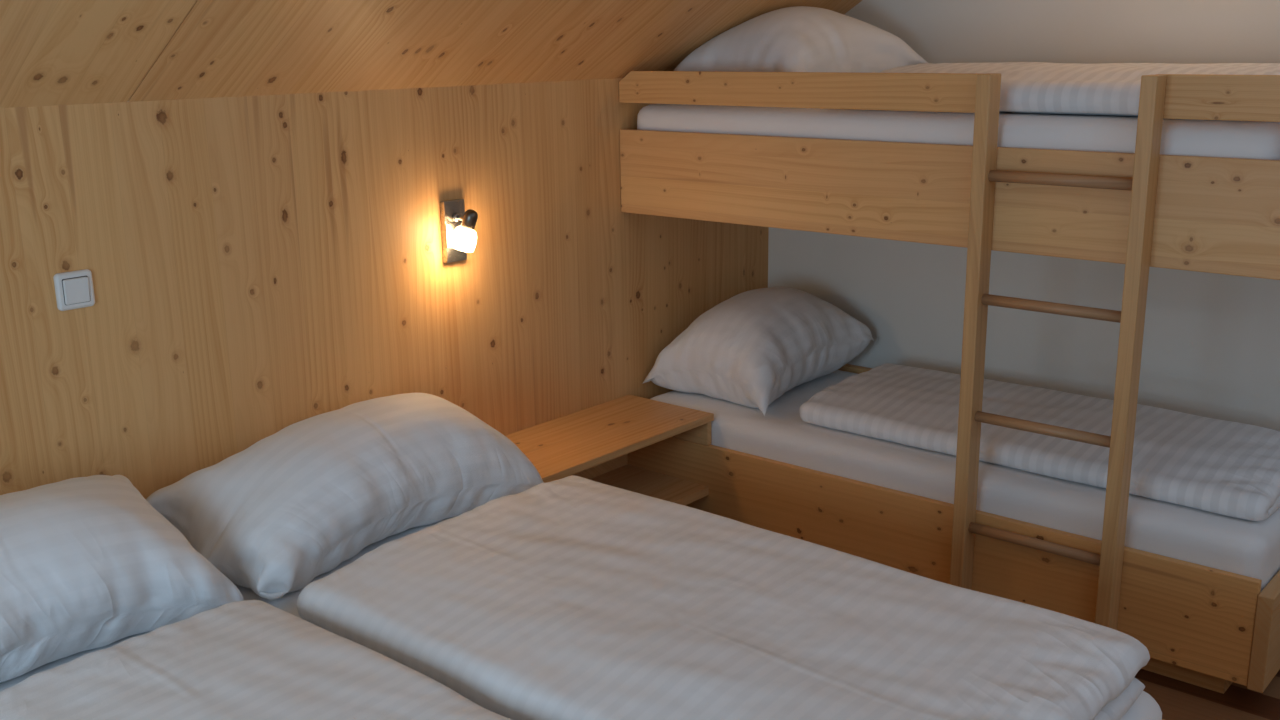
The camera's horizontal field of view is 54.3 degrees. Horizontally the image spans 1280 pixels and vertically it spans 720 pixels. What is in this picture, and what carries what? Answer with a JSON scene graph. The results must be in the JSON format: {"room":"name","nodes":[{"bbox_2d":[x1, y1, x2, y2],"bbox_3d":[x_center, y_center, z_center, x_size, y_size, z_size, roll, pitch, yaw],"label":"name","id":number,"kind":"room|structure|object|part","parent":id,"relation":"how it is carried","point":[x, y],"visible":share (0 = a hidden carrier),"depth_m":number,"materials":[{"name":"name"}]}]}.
{"room":"bedroom","nodes":[
{"label":"bedroom","id":0,"kind":"room"},
{"bbox_2d":[0,78,768,498],"bbox_3d":[-0.988,0.098,3.216,0.060,1.523,4.500,11,19,39],"label":"wall","id":1,"kind":"structure","parent":0,"point":[259,266],"depth_m":3.24,"materials":[{"name":"brown wood"}]},
{"bbox_2d":[53,269,94,310],"bbox_3d":[-1.255,-0.155,2.774,0.016,0.084,0.084,11,19,39],"label":"light switch","id":2,"kind":"object","parent":1,"relation":"attached to","point":[73,289],"visible":1,"depth_m":2.77,"materials":[{"name":"white plastic"}]},
{"bbox_2d":[440,199,477,262],"bbox_3d":[-0.513,-0.362,3.549,0.079,0.176,0.123,-9,17,-30],"label":"wall lamp","id":3,"kind":"object","parent":1,"relation":"attached to","point":[459,237],"visible":1,"depth_m":3.54,"materials":[{"name":"silver metal"}]},
{"bbox_3d":[-0.507,-0.404,3.545,0.014,0.016,0.060,-14,19,-41],"label":"arm","id":4,"kind":"part","parent":3,"relation":"part of","materials":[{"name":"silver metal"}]},
{"bbox_3d":[-0.501,-0.343,3.532,0.077,0.074,0.074,11,19,39],"label":"lamp shade","id":5,"kind":"part","parent":3,"relation":"part of","materials":[{"name":"white glass"}]},
{"bbox_2d":[460,209,477,230],"bbox_3d":[-0.482,-0.394,3.516,0.051,0.062,0.040,1,15,8],"label":"socket","id":6,"kind":"object","parent":3,"relation":"attached to","point":[470,217],"depth_m":3.50,"materials":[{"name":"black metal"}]},
{"bbox_2d":[0,0,861,107],"bbox_3d":[-0.011,-1.260,1.984,2.632,1.697,4.500,11,19,39],"label":"ceiling","id":7,"kind":"structure","parent":0,"point":[221,48],"depth_m":2.98,"materials":[{"name":"brown wood"}]},
{"bbox_2d":[768,0,1279,430],"bbox_3d":[2.510,-0.768,3.018,5.360,3.208,0.100,11,19,39],"label":"wall","id":8,"kind":"structure","parent":0,"point":[1211,345],"depth_m":4.04,"materials":[{"name":"white paint"}]},
{"bbox_2d":[619,71,1279,279],"bbox_3d":[1.004,-0.636,3.735,2.083,0.464,0.858,11,19,39],"label":"bunk","id":9,"kind":"object","parent":8,"relation":"attached to","point":[1218,215],"visible":0.75,"depth_m":3.37,"materials":[{"name":"brown wood"}]},
{"bbox_3d":[0.427,-0.788,3.637,1.283,0.100,0.025,11,19,39],"label":"guard rail","id":10,"kind":"part","parent":9,"relation":"part of","materials":[{"name":"brown wood"}]},
{"bbox_2d":[637,104,1279,159],"bbox_3d":[0.976,-0.626,3.765,1.973,0.282,0.807,11,19,39],"label":"mattress","id":11,"kind":"object","parent":9,"relation":"on","point":[1101,133],"visible":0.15,"depth_m":3.33,"materials":[{"name":"white fabric"}]},
{"bbox_2d":[674,6,927,72],"bbox_3d":[0.507,-1.011,4.114,0.642,0.298,0.672,11,19,39],"label":"pillow","id":12,"kind":"object","parent":11,"relation":"on","point":[797,38],"visible":0.54,"depth_m":3.94,"materials":[{"name":"white fabric"}]},
{"bbox_2d":[878,62,1279,115],"bbox_3d":[1.254,-0.763,3.473,1.156,0.120,0.739,11,19,39],"label":"duvet","id":13,"kind":"object","parent":11,"relation":"on","point":[1113,89],"visible":0.52,"depth_m":3.21,"materials":[{"name":"white fabric"}]},
{"bbox_3d":[1.360,-0.602,2.860,0.355,0.102,0.025,11,19,39],"label":"guard rail","id":14,"kind":"part","parent":9,"relation":"part of","materials":[{"name":"brown wood"}]},
{"bbox_2d":[1135,669,1279,719],"bbox_3d":[1.020,1.285,1.756,5.440,0.100,4.740,11,19,39],"label":"floor","id":15,"kind":"structure","parent":0,"point":[1176,699],"depth_m":3.17,"materials":[{"name":"laminate"}]},
{"bbox_2d":[505,395,713,504],"bbox_3d":[-0.153,0.446,3.962,0.370,0.456,0.792,11,19,39],"label":"shelf","id":16,"kind":"object","parent":15,"relation":"on","point":[594,443],"visible":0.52,"depth_m":4.00,"materials":[{"name":"brown wood"}]},
{"bbox_3d":[-0.291,0.329,4.049,0.015,0.219,0.742,11,19,39],"label":"panel","id":17,"kind":"part","parent":16,"relation":"part of","materials":[{"name":"brown wood"}]},
{"bbox_3d":[0.091,0.212,4.206,0.362,0.082,0.021,11,19,39],"label":"panel","id":18,"kind":"part","parent":16,"relation":"part of","materials":[{"name":"brown wood"}]},
{"bbox_2d":[628,364,1279,693],"bbox_3d":[1.018,0.421,4.004,2.086,0.452,0.862,11,19,39],"label":"bunk","id":19,"kind":"object","parent":15,"relation":"on","point":[1206,627],"visible":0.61,"depth_m":3.45,"materials":[{"name":"brown wood"}]},
{"bbox_2d":[651,370,1279,592],"bbox_3d":[1.010,0.308,3.979,2.019,0.212,0.798,11,19,39],"label":"mattress","id":20,"kind":"object","parent":19,"relation":"on","point":[1249,548],"visible":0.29,"depth_m":3.50,"materials":[{"name":"white fabric"}]},
{"bbox_2d":[642,287,874,415],"bbox_3d":[0.443,-0.079,4.405,0.537,0.338,0.736,11,19,39],"label":"pillow","id":21,"kind":"object","parent":20,"relation":"on","point":[752,347],"visible":1,"depth_m":4.23,"materials":[{"name":"white fabric"}]},
{"bbox_2d":[799,363,1279,520],"bbox_3d":[1.210,0.204,3.739,1.404,0.104,0.580,11,19,39],"label":"duvet","id":22,"kind":"object","parent":20,"relation":"on","point":[1228,468],"visible":0.78,"depth_m":3.57,"materials":[{"name":"white fabric"}]},
{"bbox_3d":[1.796,0.611,3.365,0.037,0.252,0.862,11,19,39],"label":"panel","id":23,"kind":"part","parent":19,"relation":"part of","materials":[{"name":"brown wood"}]},
{"bbox_2d":[950,73,1166,629],"bbox_3d":[1.056,0.051,3.243,0.451,1.548,0.065,11,19,39],"label":"ladder","id":24,"kind":"object","parent":15,"relation":"on","point":[984,174],"visible":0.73,"depth_m":3.20,"materials":[{"name":"brown wood"}]},
{"bbox_3d":[0.900,0.019,3.373,0.039,1.548,0.065,11,19,39],"label":"rail","id":25,"kind":"part","parent":24,"relation":"part of","materials":[{"name":"brown wood"}]},
{"bbox_3d":[1.213,0.082,3.112,0.038,1.548,0.065,11,19,39],"label":"rail","id":26,"kind":"part","parent":24,"relation":"part of","materials":[{"name":"brown wood"}]},
{"bbox_3d":[-0.358,0.902,2.423,2.143,0.345,1.898,11,19,39],"label":"double bed","id":27,"kind":"object","parent":15,"relation":"on","visible":0},
{"bbox_2d":[0,631,150,690],"bbox_3d":[-0.664,0.839,2.049,2.078,0.204,0.919,11,19,39],"label":"mattress","id":28,"kind":"object","parent":27,"relation":"on","point":[4,685],"visible":0.02,"depth_m":2.53,"materials":[{"name":"white fabric"}]},
{"bbox_2d":[0,475,243,682],"bbox_3d":[-1.305,0.451,2.477,0.435,0.350,0.906,11,19,39],"label":"pillow","id":29,"kind":"object","parent":28,"relation":"on","point":[87,563],"visible":0.99,"depth_m":2.48,"materials":[{"name":"white fabric"}]},
{"bbox_2d":[0,600,511,719],"bbox_3d":[-0.496,0.717,1.884,1.514,0.110,0.786,11,19,39],"label":"duvet","id":30,"kind":"object","parent":28,"relation":"on","point":[246,659],"visible":1,"depth_m":2.24,"materials":[{"name":"white fabric"}]},
{"bbox_2d":[234,511,1161,719],"bbox_3d":[-0.064,0.657,2.725,2.078,0.204,0.919,11,19,39],"label":"mattress","id":31,"kind":"object","parent":27,"relation":"on","point":[1145,707],"visible":0.02,"depth_m":2.81,"materials":[{"name":"white fabric"}]},
{"bbox_2d":[146,393,543,599],"bbox_3d":[-0.706,0.283,3.142,0.454,0.328,0.976,11,19,39],"label":"pillow","id":32,"kind":"object","parent":31,"relation":"on","point":[278,514],"visible":0.97,"depth_m":2.93,"materials":[{"name":"white fabric"}]},
{"bbox_2d":[297,475,1149,719],"bbox_3d":[0.109,0.540,2.500,1.524,0.130,0.885,11,19,39],"label":"duvet","id":33,"kind":"object","parent":31,"relation":"on","point":[572,597],"visible":0.99,"depth_m":2.42,"materials":[{"name":"white fabric"}]}
]}

